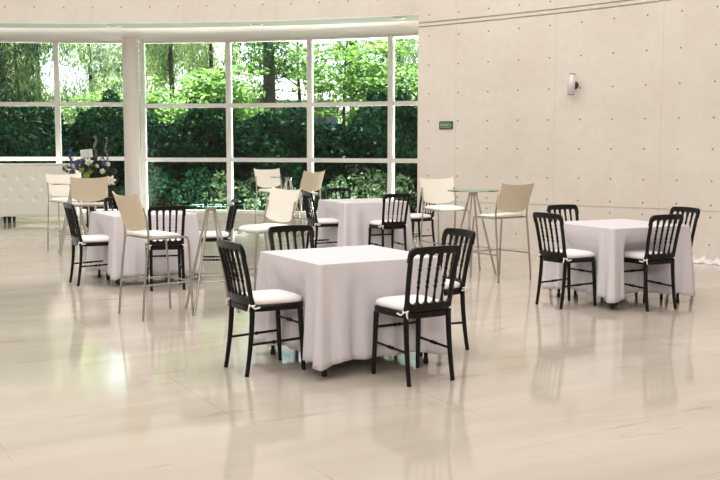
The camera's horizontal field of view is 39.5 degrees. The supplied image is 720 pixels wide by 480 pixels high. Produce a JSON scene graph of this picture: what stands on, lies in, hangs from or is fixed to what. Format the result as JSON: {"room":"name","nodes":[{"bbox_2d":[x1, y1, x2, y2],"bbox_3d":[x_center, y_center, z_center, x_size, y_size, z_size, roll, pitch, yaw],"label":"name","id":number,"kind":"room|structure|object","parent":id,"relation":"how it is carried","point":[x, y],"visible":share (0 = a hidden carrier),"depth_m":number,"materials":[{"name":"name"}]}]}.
{"room":"event hall","nodes":[
{"label":"event hall","id":0,"kind":"room"},
{"bbox_2d":[0,0,417,23],"bbox_3d":[-11.130,-4.504,8.155,9.406,3.585,25.830,5,7,41],"label":"wall","id":1,"kind":"structure","parent":0,"point":[11,11],"depth_m":15.79,"materials":[{"name":"concrete"}]},
{"bbox_2d":[0,40,55,160],"bbox_3d":[-6.776,-2.205,19.586,1.696,3.349,0.140,-1,6,-7],"label":"window","id":2,"kind":"structure","parent":1,"relation":"in","point":[1,41],"depth_m":19.54,"materials":[{"name":"white paint"}]},
{"bbox_2d":[53,41,123,211],"bbox_3d":[-5.234,-2.219,19.738,1.493,3.349,0.140,0,6,-4],"label":"window","id":3,"kind":"structure","parent":1,"relation":"in","point":[56,69],"depth_m":19.62,"materials":[{"name":"white paint"}]},
{"bbox_2d":[139,40,228,212],"bbox_3d":[-3.433,-2.212,19.665,1.762,3.349,0.140,0,6,5],"label":"window","id":4,"kind":"structure","parent":1,"relation":"in","point":[142,70],"depth_m":19.64,"materials":[{"name":"white paint"}]},
{"bbox_2d":[0,15,417,27],"bbox_3d":[-8.480,-3.055,9.667,28.485,0.360,12.296,-3,6,-29],"label":"molding","id":5,"kind":"structure","parent":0,"point":[407,17],"depth_m":16.33,"materials":[{"name":"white paint"}]},
{"bbox_2d":[0,20,418,42],"bbox_3d":[-9.259,-3.219,11.062,34.569,0.300,15.244,-3,6,-29],"label":"window header","id":6,"kind":"structure","parent":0,"point":[397,27],"depth_m":18.05,"materials":[{"name":"white paint"}]},
{"bbox_2d":[0,220,719,479],"bbox_3d":[-4.470,1.391,2.826,35.200,0.300,35.200,0,5,0],"label":"floor","id":7,"kind":"structure","parent":0,"point":[581,390],"depth_m":6.18,"materials":[{"name":"stone"}]},
{"bbox_2d":[0,217,57,220],"bbox_3d":[-6.752,-0.462,19.736,1.691,0.150,0.300,-1,6,-7],"label":"trim","id":8,"kind":"structure","parent":7,"relation":"on","point":[1,218],"depth_m":19.63,"materials":[{"name":"stone"}]},
{"bbox_2d":[0,163,81,222],"bbox_3d":[-7.401,-0.904,19.247,4.017,1.125,0.410,0,5,0],"label":"bar counter","id":9,"kind":"object","parent":7,"relation":"on","point":[23,186],"depth_m":19.05,"materials":[{"name":"beige leather"}]},
{"bbox_2d":[0,163,80,164],"bbox_3d":[-7.401,-1.452,19.194,4.017,0.025,0.410,0,5,0],"label":"countertop","id":10,"kind":"structure","parent":9,"relation":"on","point":[0,163],"depth_m":19.27,"materials":[{"name":"beige leather"}]},
{"bbox_2d":[45,173,89,251],"bbox_3d":[-4.136,-0.401,14.201,0.497,1.091,0.568,-4,7,-34],"label":"bar stool","id":11,"kind":"object","parent":7,"relation":"on","point":[56,190],"visible":0.63,"depth_m":14.26,"materials":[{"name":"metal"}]},
{"bbox_2d":[51,183,88,256],"bbox_3d":[-3.890,-0.285,13.635,0.600,0.974,0.600,0,5,0],"label":"bar table","id":12,"kind":"object","parent":7,"relation":"on","point":[63,232],"visible":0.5,"depth_m":13.56,"materials":[{"name":"metal"}]},
{"bbox_2d":[60,212,86,220],"bbox_3d":[-5.233,-0.476,19.886,1.443,0.150,0.300,0,6,-4],"label":"trim","id":13,"kind":"structure","parent":7,"relation":"on","point":[84,213],"depth_m":19.71,"materials":[{"name":"stone"}]},
{"bbox_2d":[70,176,108,257],"bbox_3d":[-3.571,-0.305,13.204,0.497,1.091,0.568,-2,6,-18],"label":"bar stool","id":14,"kind":"object","parent":7,"relation":"on","point":[88,190],"visible":0.7,"depth_m":12.96,"materials":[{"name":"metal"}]},
{"bbox_2d":[63,203,117,285],"bbox_3d":[-2.915,0.033,10.818,0.502,0.878,0.418,-3,6,-30],"label":"banquet chair","id":15,"kind":"object","parent":7,"relation":"on","point":[77,239],"visible":0.84,"depth_m":10.68,"materials":[{"name":"black wood"}]},
{"bbox_2d":[82,235,108,242],"bbox_3d":[-2.874,-0.020,10.837,0.404,0.058,0.371,-3,6,-30],"label":"cushion","id":16,"kind":"object","parent":15,"relation":"on","point":[85,238],"depth_m":10.70,"materials":[{"name":"white fabric"}]},
{"bbox_2d":[86,201,96,225],"bbox_3d":[-4.970,-0.696,18.518,0.220,0.850,0.220,0,5,0],"label":"pedestal","id":17,"kind":"object","parent":7,"relation":"on","point":[91,209],"visible":0.1,"depth_m":18.46,"materials":[{"name":"silver metal"}]},
{"bbox_2d":[62,135,124,196],"bbox_3d":[-4.903,-1.353,18.472,1.118,1.152,0.513,0,5,0],"label":"flower arrangement","id":18,"kind":"object","parent":17,"relation":"on","point":[91,165],"visible":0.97,"depth_m":18.37,"materials":[{"name":"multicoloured plant"}]},
{"bbox_2d":[86,173,95,177],"bbox_3d":[-4.970,-1.179,18.472,0.200,0.120,0.200,0,5,0],"label":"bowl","id":19,"kind":"object","parent":18,"relation":"on","point":[88,175],"depth_m":18.39,"materials":[{"name":"clear glass"}]},
{"bbox_2d":[103,197,118,210],"bbox_3d":[-2.748,-0.057,11.754,0.418,0.878,0.502,-3,6,-30],"label":"banquet chair","id":20,"kind":"object","parent":7,"relation":"on","point":[111,199],"visible":0.08,"depth_m":11.84,"materials":[{"name":"black wood"}]},
{"bbox_2d":[122,37,141,205],"bbox_3d":[-4.346,-2.082,19.088,0.316,3.499,0.316,0,5,0],"label":"column","id":21,"kind":"structure","parent":7,"relation":"on","point":[130,53],"depth_m":18.95,"materials":[{"name":"paint"}]},
{"bbox_2d":[98,269,189,284],"bbox_3d":[-2.418,0.066,11.193,0.888,0.735,0.888,-3,6,-30],"label":"banquet table","id":22,"kind":"object","parent":7,"relation":"on","point":[99,270],"visible":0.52,"depth_m":11.35,"materials":[{"name":"black metal"}]},
{"bbox_2d":[86,210,203,280],"bbox_3d":[-2.418,0.029,11.189,1.052,0.673,1.051,-3,6,-30],"label":"tablecloth","id":23,"kind":"object","parent":22,"relation":"on","point":[110,223],"visible":0.72,"depth_m":10.82,"materials":[{"name":"white fabric"}]},
{"bbox_2d":[112,191,193,320],"bbox_3d":[-1.823,0.119,8.794,0.568,1.091,0.497,-4,7,-38],"label":"bar stool","id":24,"kind":"object","parent":7,"relation":"on","point":[134,219],"visible":1,"depth_m":8.65,"materials":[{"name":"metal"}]},
{"bbox_2d":[145,206,186,290],"bbox_3d":[-2.032,0.068,10.447,0.418,0.878,0.502,-2,6,-17],"label":"banquet chair","id":25,"kind":"object","parent":7,"relation":"on","point":[177,244],"visible":0.83,"depth_m":10.27,"materials":[{"name":"black wood"}]},
{"bbox_2d":[146,238,180,245],"bbox_3d":[-2.045,0.014,10.487,0.371,0.058,0.404,-2,6,-17],"label":"cushion","id":26,"kind":"object","parent":25,"relation":"on","point":[171,242],"depth_m":10.29,"materials":[{"name":"white fabric"}]},
{"bbox_2d":[177,202,243,314],"bbox_3d":[-1.340,0.158,9.037,0.600,0.974,0.600,0,5,0],"label":"bar table","id":27,"kind":"object","parent":7,"relation":"on","point":[209,206],"visible":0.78,"depth_m":8.97,"materials":[{"name":"metal"}]},
{"bbox_2d":[196,213,227,220],"bbox_3d":[-3.413,-0.469,19.811,1.757,0.150,0.300,0,6,5],"label":"trim","id":28,"kind":"structure","parent":7,"relation":"on","point":[221,216],"depth_m":19.61,"materials":[{"name":"paint"}]},
{"bbox_2d":[195,199,238,278],"bbox_3d":[-1.632,-0.019,11.358,0.502,0.878,0.418,-2,6,-16],"label":"banquet chair","id":29,"kind":"object","parent":7,"relation":"on","point":[211,236],"visible":0.59,"depth_m":11.22,"materials":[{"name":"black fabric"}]},
{"bbox_2d":[199,231,228,237],"bbox_3d":[-1.677,-0.068,11.341,0.404,0.058,0.371,-2,6,-16],"label":"cushion","id":30,"kind":"object","parent":29,"relation":"on","point":[209,234],"depth_m":11.21,"materials":[{"name":"white fabric"}]},
{"bbox_2d":[216,239,305,376],"bbox_3d":[-0.665,0.430,6.689,0.502,0.878,0.418,-3,6,-31],"label":"banquet chair","id":31,"kind":"object","parent":7,"relation":"on","point":[276,300],"visible":0.99,"depth_m":6.59,"materials":[{"name":"black paint"}]},
{"bbox_2d":[242,289,301,304],"bbox_3d":[-0.625,0.378,6.708,0.404,0.058,0.371,-3,6,-31],"label":"cushion","id":32,"kind":"object","parent":31,"relation":"on","point":[272,296],"depth_m":6.58,"materials":[{"name":"white fabric"}]},
{"bbox_2d":[229,186,301,290],"bbox_3d":[-0.898,0.050,9.507,0.568,1.091,0.497,-5,7,-40],"label":"bar stool","id":33,"kind":"object","parent":7,"relation":"on","point":[281,205],"visible":0.84,"depth_m":9.57,"materials":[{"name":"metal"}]},
{"bbox_2d":[235,213,306,222],"bbox_3d":[-1.758,-0.440,19.513,1.705,0.150,0.300,2,6,16],"label":"trim","id":34,"kind":"structure","parent":7,"relation":"on","point":[239,216],"depth_m":19.45,"materials":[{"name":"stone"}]},
{"bbox_2d":[225,38,308,213],"bbox_3d":[-1.774,-2.184,19.371,1.710,3.349,0.140,2,6,16],"label":"window","id":35,"kind":"structure","parent":34,"relation":"on","point":[228,45],"depth_m":19.46,"materials":[{"name":"white paint"}]},
{"bbox_2d":[254,168,290,233],"bbox_3d":[-1.483,-0.669,16.989,0.497,1.091,0.568,-3,6,-28],"label":"bar stool","id":36,"kind":"object","parent":7,"relation":"on","point":[263,178],"visible":0.72,"depth_m":17.12,"materials":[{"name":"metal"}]},
{"bbox_2d":[271,176,304,235],"bbox_3d":[-1.170,-0.548,16.373,0.600,0.974,0.600,0,5,0],"label":"bar table","id":37,"kind":"object","parent":7,"relation":"on","point":[287,178],"visible":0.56,"depth_m":16.30,"materials":[{"name":"metal"}]},
{"bbox_2d":[268,225,314,250],"bbox_3d":[-0.427,0.343,7.596,0.418,0.878,0.502,-3,6,-30],"label":"banquet chair","id":38,"kind":"object","parent":7,"relation":"on","point":[284,228],"visible":0.2,"depth_m":7.74,"materials":[{"name":"black wood"}]},
{"bbox_2d":[281,170,324,238],"bbox_3d":[-0.898,-0.563,15.880,0.568,1.091,0.497,5,7,41],"label":"bar stool","id":39,"kind":"object","parent":7,"relation":"on","point":[311,182],"visible":0.73,"depth_m":15.68,"materials":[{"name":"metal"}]},
{"bbox_2d":[301,191,338,248],"bbox_3d":[-0.497,-0.206,13.301,0.502,0.878,0.418,-2,6,-22],"label":"banquet chair","id":40,"kind":"object","parent":7,"relation":"on","point":[316,222],"visible":0.84,"depth_m":13.16,"materials":[{"name":"black wood"}]},
{"bbox_2d":[317,218,338,223],"bbox_3d":[-0.453,-0.258,13.313,0.404,0.058,0.371,-2,6,-22],"label":"cushion","id":41,"kind":"object","parent":40,"relation":"on","point":[319,220],"depth_m":13.17,"materials":[{"name":"white fabric"}]},
{"bbox_2d":[325,188,350,198],"bbox_3d":[-0.228,-0.287,14.139,0.418,0.878,0.502,-2,6,-24],"label":"banquet chair","id":42,"kind":"object","parent":7,"relation":"on","point":[327,190],"visible":0.27,"depth_m":14.29,"materials":[{"name":"black wood"}]},
{"bbox_2d":[270,345,428,376],"bbox_3d":[-0.086,0.469,7.007,0.888,0.735,0.888,-3,6,-30],"label":"banquet table","id":43,"kind":"object","parent":7,"relation":"on","point":[272,351],"visible":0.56,"depth_m":6.88,"materials":[{"name":"black metal"}]},
{"bbox_2d":[253,245,447,370],"bbox_3d":[-0.084,0.431,7.002,1.052,0.671,1.054,-3,6,-30],"label":"tablecloth","id":44,"kind":"object","parent":43,"relation":"on","point":[339,288],"visible":0.8,"depth_m":6.62,"materials":[{"name":"white fabric"}]},
{"bbox_2d":[368,193,409,250],"bbox_3d":[0.373,-0.172,12.947,0.418,0.878,0.502,-3,6,-26],"label":"banquet chair","id":45,"kind":"object","parent":7,"relation":"on","point":[382,224],"visible":0.97,"depth_m":12.80,"materials":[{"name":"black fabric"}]},
{"bbox_2d":[370,220,400,225],"bbox_3d":[0.352,-0.226,12.984,0.371,0.058,0.404,-3,6,-26],"label":"cushion","id":46,"kind":"object","parent":45,"relation":"on","point":[375,222],"depth_m":12.81,"materials":[{"name":"white fabric"}]},
{"bbox_2d":[371,245,460,386],"bbox_3d":[0.356,0.455,6.431,0.418,0.878,0.502,-3,6,-30],"label":"banquet chair","id":47,"kind":"object","parent":7,"relation":"on","point":[407,306],"visible":1,"depth_m":6.30,"materials":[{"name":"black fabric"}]},
{"bbox_2d":[375,294,438,310],"bbox_3d":[0.332,0.401,6.467,0.371,0.058,0.404,-3,6,-30],"label":"cushion","id":48,"kind":"object","parent":47,"relation":"on","point":[390,303],"depth_m":6.33,"materials":[{"name":"white fabric"}]},
{"bbox_2d":[410,193,435,246],"bbox_3d":[0.824,-0.298,14.253,0.502,0.878,0.418,-4,7,-34],"label":"banquet chair","id":49,"kind":"object","parent":7,"relation":"on","point":[415,217],"visible":0.56,"depth_m":14.18,"materials":[{"name":"black wood"}]},
{"bbox_2d":[410,213,430,218],"bbox_3d":[0.785,-0.345,14.222,0.404,0.058,0.371,-4,7,-34],"label":"cushion","id":50,"kind":"object","parent":49,"relation":"on","point":[413,215],"depth_m":14.10,"materials":[{"name":"white fabric"}]},
{"bbox_2d":[419,177,470,266],"bbox_3d":[1.049,-0.229,12.412,0.497,1.091,0.568,-2,6,-22],"label":"bar stool","id":51,"kind":"object","parent":7,"relation":"on","point":[434,191],"visible":0.9,"depth_m":12.54,"materials":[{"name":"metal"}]},
{"bbox_2d":[420,228,475,355],"bbox_3d":[0.547,0.365,7.360,0.502,0.878,0.418,-3,6,-30],"label":"banquet chair","id":52,"kind":"object","parent":7,"relation":"on","point":[460,288],"visible":0.48,"depth_m":7.31,"materials":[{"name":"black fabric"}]},
{"bbox_2d":[442,278,459,289],"bbox_3d":[0.506,0.318,7.332,0.404,0.058,0.371,-3,6,-30],"label":"cushion","id":53,"kind":"object","parent":52,"relation":"on","point":[457,280],"depth_m":7.26,"materials":[{"name":"white fabric"}]},
{"bbox_2d":[447,189,498,274],"bbox_3d":[1.310,-0.093,11.645,0.600,0.974,0.600,0,5,0],"label":"bar table","id":54,"kind":"object","parent":7,"relation":"on","point":[472,192],"visible":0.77,"depth_m":11.57,"materials":[{"name":"metal"}]},
{"bbox_2d":[470,182,534,282],"bbox_3d":[1.576,-0.104,11.117,0.497,1.091,0.568,-4,7,-34],"label":"bar stool","id":55,"kind":"object","parent":7,"relation":"on","point":[512,199],"visible":0.98,"depth_m":10.93,"materials":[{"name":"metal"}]},
{"bbox_2d":[547,204,578,294],"bbox_3d":[2.199,0.089,10.235,0.418,0.878,0.502,-3,6,-26],"label":"banquet chair","id":56,"kind":"object","parent":7,"relation":"on","point":[559,207],"visible":0.16,"depth_m":10.40,"materials":[{"name":"black wood"}]},
{"bbox_2d":[533,212,595,308],"bbox_3d":[1.905,0.175,9.337,0.502,0.878,0.418,-3,6,-31],"label":"banquet chair","id":57,"kind":"object","parent":7,"relation":"on","point":[565,256],"visible":1,"depth_m":9.24,"materials":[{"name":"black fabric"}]},
{"bbox_2d":[551,249,594,258],"bbox_3d":[1.945,0.123,9.356,0.404,0.058,0.371,-3,6,-31],"label":"cushion","id":58,"kind":"object","parent":57,"relation":"on","point":[559,253],"depth_m":9.21,"materials":[{"name":"white fabric"}]},
{"bbox_2d":[557,289,679,308],"bbox_3d":[2.489,0.213,9.664,0.888,0.735,0.888,-3,6,-26],"label":"banquet table","id":59,"kind":"object","parent":7,"relation":"on","point":[612,306],"visible":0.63,"depth_m":9.51,"materials":[{"name":"black metal"}]},
{"bbox_2d":[542,219,694,302],"bbox_3d":[2.490,0.175,9.660,1.052,0.670,1.051,-3,6,-26],"label":"tablecloth","id":60,"kind":"object","parent":59,"relation":"on","point":[608,239],"visible":0.73,"depth_m":9.40,"materials":[{"name":"white fabric"}]},
{"bbox_2d":[614,214,683,311],"bbox_3d":[2.656,0.187,9.214,0.418,0.878,0.502,-3,6,-26],"label":"banquet chair","id":61,"kind":"object","parent":7,"relation":"on","point":[646,257],"visible":0.91,"depth_m":9.05,"materials":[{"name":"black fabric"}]},
{"bbox_2d":[624,250,662,259],"bbox_3d":[2.635,0.133,9.251,0.371,0.058,0.404,-3,6,-26],"label":"cushion","id":62,"kind":"object","parent":61,"relation":"on","point":[633,254],"depth_m":9.10,"materials":[{"name":"white fabric"}]},
{"bbox_2d":[635,206,699,299],"bbox_3d":[3.051,0.117,9.937,0.502,0.878,0.418,-3,6,-26],"label":"banquet chair","id":63,"kind":"object","parent":7,"relation":"on","point":[677,209],"visible":0.27,"depth_m":9.90,"materials":[{"name":"black wood"}]},
{"bbox_2d":[693,255,719,264],"bbox_3d":[4.521,0.256,12.523,0.952,0.099,0.262,5,7,42],"label":"sheet","id":64,"kind":"object","parent":7,"relation":"on","point":[705,260],"visible":0.73,"depth_m":12.63,"materials":[{"name":"white fabric"}]},
{"bbox_3d":[0.040,-0.160,13.547,0.888,0.735,0.888,-2,6,-24],"label":"banquet table","id":65,"kind":"object","parent":7,"relation":"on","visible":0},
{"bbox_2d":[314,198,413,250],"bbox_3d":[0.041,-0.197,13.542,1.051,0.673,1.053,-2,6,-24],"label":"tablecloth","id":66,"kind":"object","parent":65,"relation":"on","point":[354,216],"visible":0.73,"depth_m":13.15,"materials":[{"name":"white fabric"}]},
{"bbox_2d":[417,0,719,260],"bbox_3d":[-0.914,-1.942,-0.643,17.960,7.000,27.438,5,7,41],"label":"wall","id":67,"kind":"structure","parent":0,"point":[638,137],"depth_m":13.77,"materials":[{"name":"concrete"}]},
{"bbox_2d":[439,121,452,128],"bbox_3d":[1.264,-1.686,14.708,0.210,0.112,0.020,3,6,25],"label":"exit sign","id":68,"kind":"object","parent":67,"relation":"attached to","point":[442,124],"visible":1,"depth_m":14.70,"materials":[{"name":"green plastic"}]},
{"bbox_2d":[567,73,578,94],"bbox_3d":[2.897,-2.122,13.644,0.125,0.294,0.188,4,7,33],"label":"wall lamp","id":69,"kind":"object","parent":67,"relation":"attached to","point":[572,85],"visible":1,"depth_m":13.58,"materials":[{"name":"white metal"}]},
{"label":"outside","id":70,"kind":"structure","parent":0,"visible":0},
{"bbox_2d":[82,208,416,212],"bbox_3d":[0.000,-4.927,69.347,120.000,0.340,101.000,0,5,0],"label":"ground","id":71,"kind":"structure","parent":70,"point":[193,208],"depth_m":23.92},
{"bbox_2d":[0,43,51,111],"bbox_3d":[-10.711,-5.349,28.364,3.315,8.360,4.316,-1,6,-6],"label":"conifer tree","id":72,"kind":"object","parent":71,"relation":"on","point":[34,78],"visible":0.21,"depth_m":29.50,"materials":[{"name":"green plant"}]},
{"bbox_2d":[0,43,65,120],"bbox_3d":[-9.307,-4.038,26.887,3.096,6.032,3.400,-4,7,-34],"label":"conifer tree","id":73,"kind":"object","parent":71,"relation":"on","point":[31,46],"visible":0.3,"depth_m":26.54,"materials":[{"name":"green plant"}]},
{"bbox_2d":[2,43,112,123],"bbox_3d":[-9.813,-5.608,30.283,3.995,8.506,3.542,5,7,41],"label":"conifer tree","id":74,"kind":"object","parent":71,"relation":"on","point":[72,45],"visible":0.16,"depth_m":30.27,"materials":[{"name":"green plant"}]},
{"bbox_2d":[41,43,156,123],"bbox_3d":[-8.642,-5.802,32.309,3.719,8.506,4.072,0,5,0],"label":"conifer tree","id":75,"kind":"object","parent":71,"relation":"on","point":[112,68],"visible":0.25,"depth_m":32.17,"materials":[{"name":"green plant"}]},
{"bbox_2d":[53,77,163,123],"bbox_3d":[-7.035,-2.811,27.757,3.709,3.450,2.894,-5,7,-40],"label":"broadleaf tree","id":76,"kind":"object","parent":71,"relation":"on","point":[77,97],"visible":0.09,"depth_m":27.53,"materials":[{"name":"green plant"}]},
{"bbox_2d":[121,43,195,111],"bbox_3d":[-6.095,-6.086,31.555,3.479,9.218,4.547,0,5,0],"label":"conifer tree","id":77,"kind":"object","parent":71,"relation":"on","point":[166,56],"visible":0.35,"depth_m":31.71,"materials":[{"name":"green plant"}]},
{"bbox_2d":[115,166,220,209],"bbox_3d":[-4.081,-0.977,21.386,2.255,1.213,1.235,0,5,0],"label":"shrub","id":78,"kind":"object","parent":71,"relation":"on","point":[179,189],"visible":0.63,"depth_m":21.29,"materials":[{"name":"green plant"}]},
{"bbox_2d":[108,64,271,124],"bbox_3d":[-4.101,-2.733,26.116,4.220,3.601,4.012,5,8,43],"label":"broadleaf tree","id":79,"kind":"object","parent":71,"relation":"on","point":[212,84],"visible":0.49,"depth_m":25.09,"materials":[{"name":"green plant"}]},
{"bbox_2d":[172,43,242,88],"bbox_3d":[-5.039,-6.559,33.530,3.469,9.780,3.893,2,6,17],"label":"conifer tree","id":80,"kind":"object","parent":71,"relation":"on","point":[207,54],"visible":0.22,"depth_m":33.53,"materials":[{"name":"green plant"}]},
{"bbox_2d":[0,89,417,211],"bbox_3d":[-3.019,-2.077,22.340,17.132,3.019,3.918,0,5,-2],"label":"hedge","id":81,"kind":"object","parent":71,"relation":"on","point":[25,136],"visible":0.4,"depth_m":22.62,"materials":[{"name":"green plant"}]},
{"bbox_2d":[46,95,412,125],"bbox_3d":[-6.140,-4.561,47.748,41.628,4.972,6.023,0,5,0],"label":"shrubbery","id":82,"kind":"object","parent":71,"relation":"on","point":[412,95],"visible":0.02,"depth_m":46.59,"materials":[{"name":"green plant"}]},
{"bbox_2d":[197,80,296,121],"bbox_3d":[-3.349,-2.931,29.231,3.033,3.399,3.397,1,6,11],"label":"broadleaf tree","id":83,"kind":"object","parent":71,"relation":"on","point":[261,85],"visible":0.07,"depth_m":29.03,"materials":[{"name":"green plant"}]},
{"bbox_2d":[196,170,299,210],"bbox_3d":[-2.395,-0.920,21.377,2.291,1.186,1.349,0,5,0],"label":"shrub","id":84,"kind":"object","parent":71,"relation":"on","point":[222,191],"visible":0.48,"depth_m":21.22,"materials":[{"name":"green plant"}]},
{"bbox_2d":[219,41,301,120],"bbox_3d":[-2.891,-5.875,28.154,3.289,9.463,4.085,1,6,11],"label":"pine tree","id":85,"kind":"object","parent":71,"relation":"on","point":[268,80],"visible":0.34,"depth_m":28.04,"materials":[{"name":"green plant"}]},
{"bbox_2d":[234,83,346,129],"bbox_3d":[-2.975,-4.625,42.754,4.800,4.150,5.000,0,5,0],"label":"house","id":86,"kind":"structure","parent":71,"relation":"on","point":[286,87],"depth_m":40.72,"materials":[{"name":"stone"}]},
{"bbox_2d":[224,41,365,127],"bbox_3d":[-2.355,-3.821,29.847,4.033,5.045,4.322,-4,7,-39],"label":"broadleaf tree","id":87,"kind":"object","parent":71,"relation":"on","point":[297,58],"visible":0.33,"depth_m":29.34,"materials":[{"name":"green plant"}]},
{"bbox_2d":[303,40,369,130],"bbox_3d":[-0.140,-6.124,33.068,3.273,9.014,4.340,-3,6,-25],"label":"pine tree","id":88,"kind":"object","parent":71,"relation":"on","point":[339,69],"visible":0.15,"depth_m":33.36,"materials":[{"name":"green plant"}]},
{"bbox_2d":[259,38,417,127],"bbox_3d":[-0.262,-3.826,27.351,4.186,5.528,4.176,2,6,21],"label":"broadleaf tree","id":89,"kind":"object","parent":71,"relation":"on","point":[371,68],"visible":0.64,"depth_m":27.15,"materials":[{"name":"green plant"}]},
{"bbox_2d":[327,166,416,212],"bbox_3d":[0.286,-0.959,21.360,1.979,1.211,1.311,0,5,0],"label":"shrub","id":90,"kind":"object","parent":71,"relation":"on","point":[379,193],"visible":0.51,"depth_m":21.19,"materials":[{"name":"green plant"}]},
{"bbox_2d":[344,38,417,109],"bbox_3d":[1.572,-5.644,30.689,4.323,8.512,2.832,-3,6,-27],"label":"broadleaf tree","id":91,"kind":"object","parent":71,"relation":"on","point":[411,40],"visible":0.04,"depth_m":30.23,"materials":[{"name":"green plant"}]},
{"bbox_2d":[354,61,417,110],"bbox_3d":[1.450,-2.965,27.180,4.135,3.860,3.028,-4,7,-34],"label":"broadleaf tree","id":92,"kind":"object","parent":71,"relation":"on","point":[413,87],"visible":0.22,"depth_m":26.27,"materials":[{"name":"green plant"}]},
{"bbox_3d":[-0.193,-0.392,19.015,1.667,0.150,0.846,0,5,0],"label":"trim","id":93,"kind":"structure","parent":0,"visible":0},
{"bbox_2d":[306,34,389,214],"bbox_3d":[-0.207,-2.136,18.874,1.669,3.349,0.140,2,6,20],"label":"window","id":94,"kind":"structure","parent":93,"relation":"on","point":[311,104],"depth_m":18.96,"materials":[{"name":"white paint"}]},
{"bbox_3d":[1.293,-0.328,18.344,1.627,0.150,1.082,0,5,0],"label":"trim","id":95,"kind":"structure","parent":0,"visible":0},
{"bbox_2d":[387,33,417,199],"bbox_3d":[1.303,-2.071,18.194,1.744,3.349,0.140,3,6,29],"label":"window","id":96,"kind":"structure","parent":95,"relation":"on","point":[392,103],"depth_m":18.51,"materials":[{"name":"white paint"}]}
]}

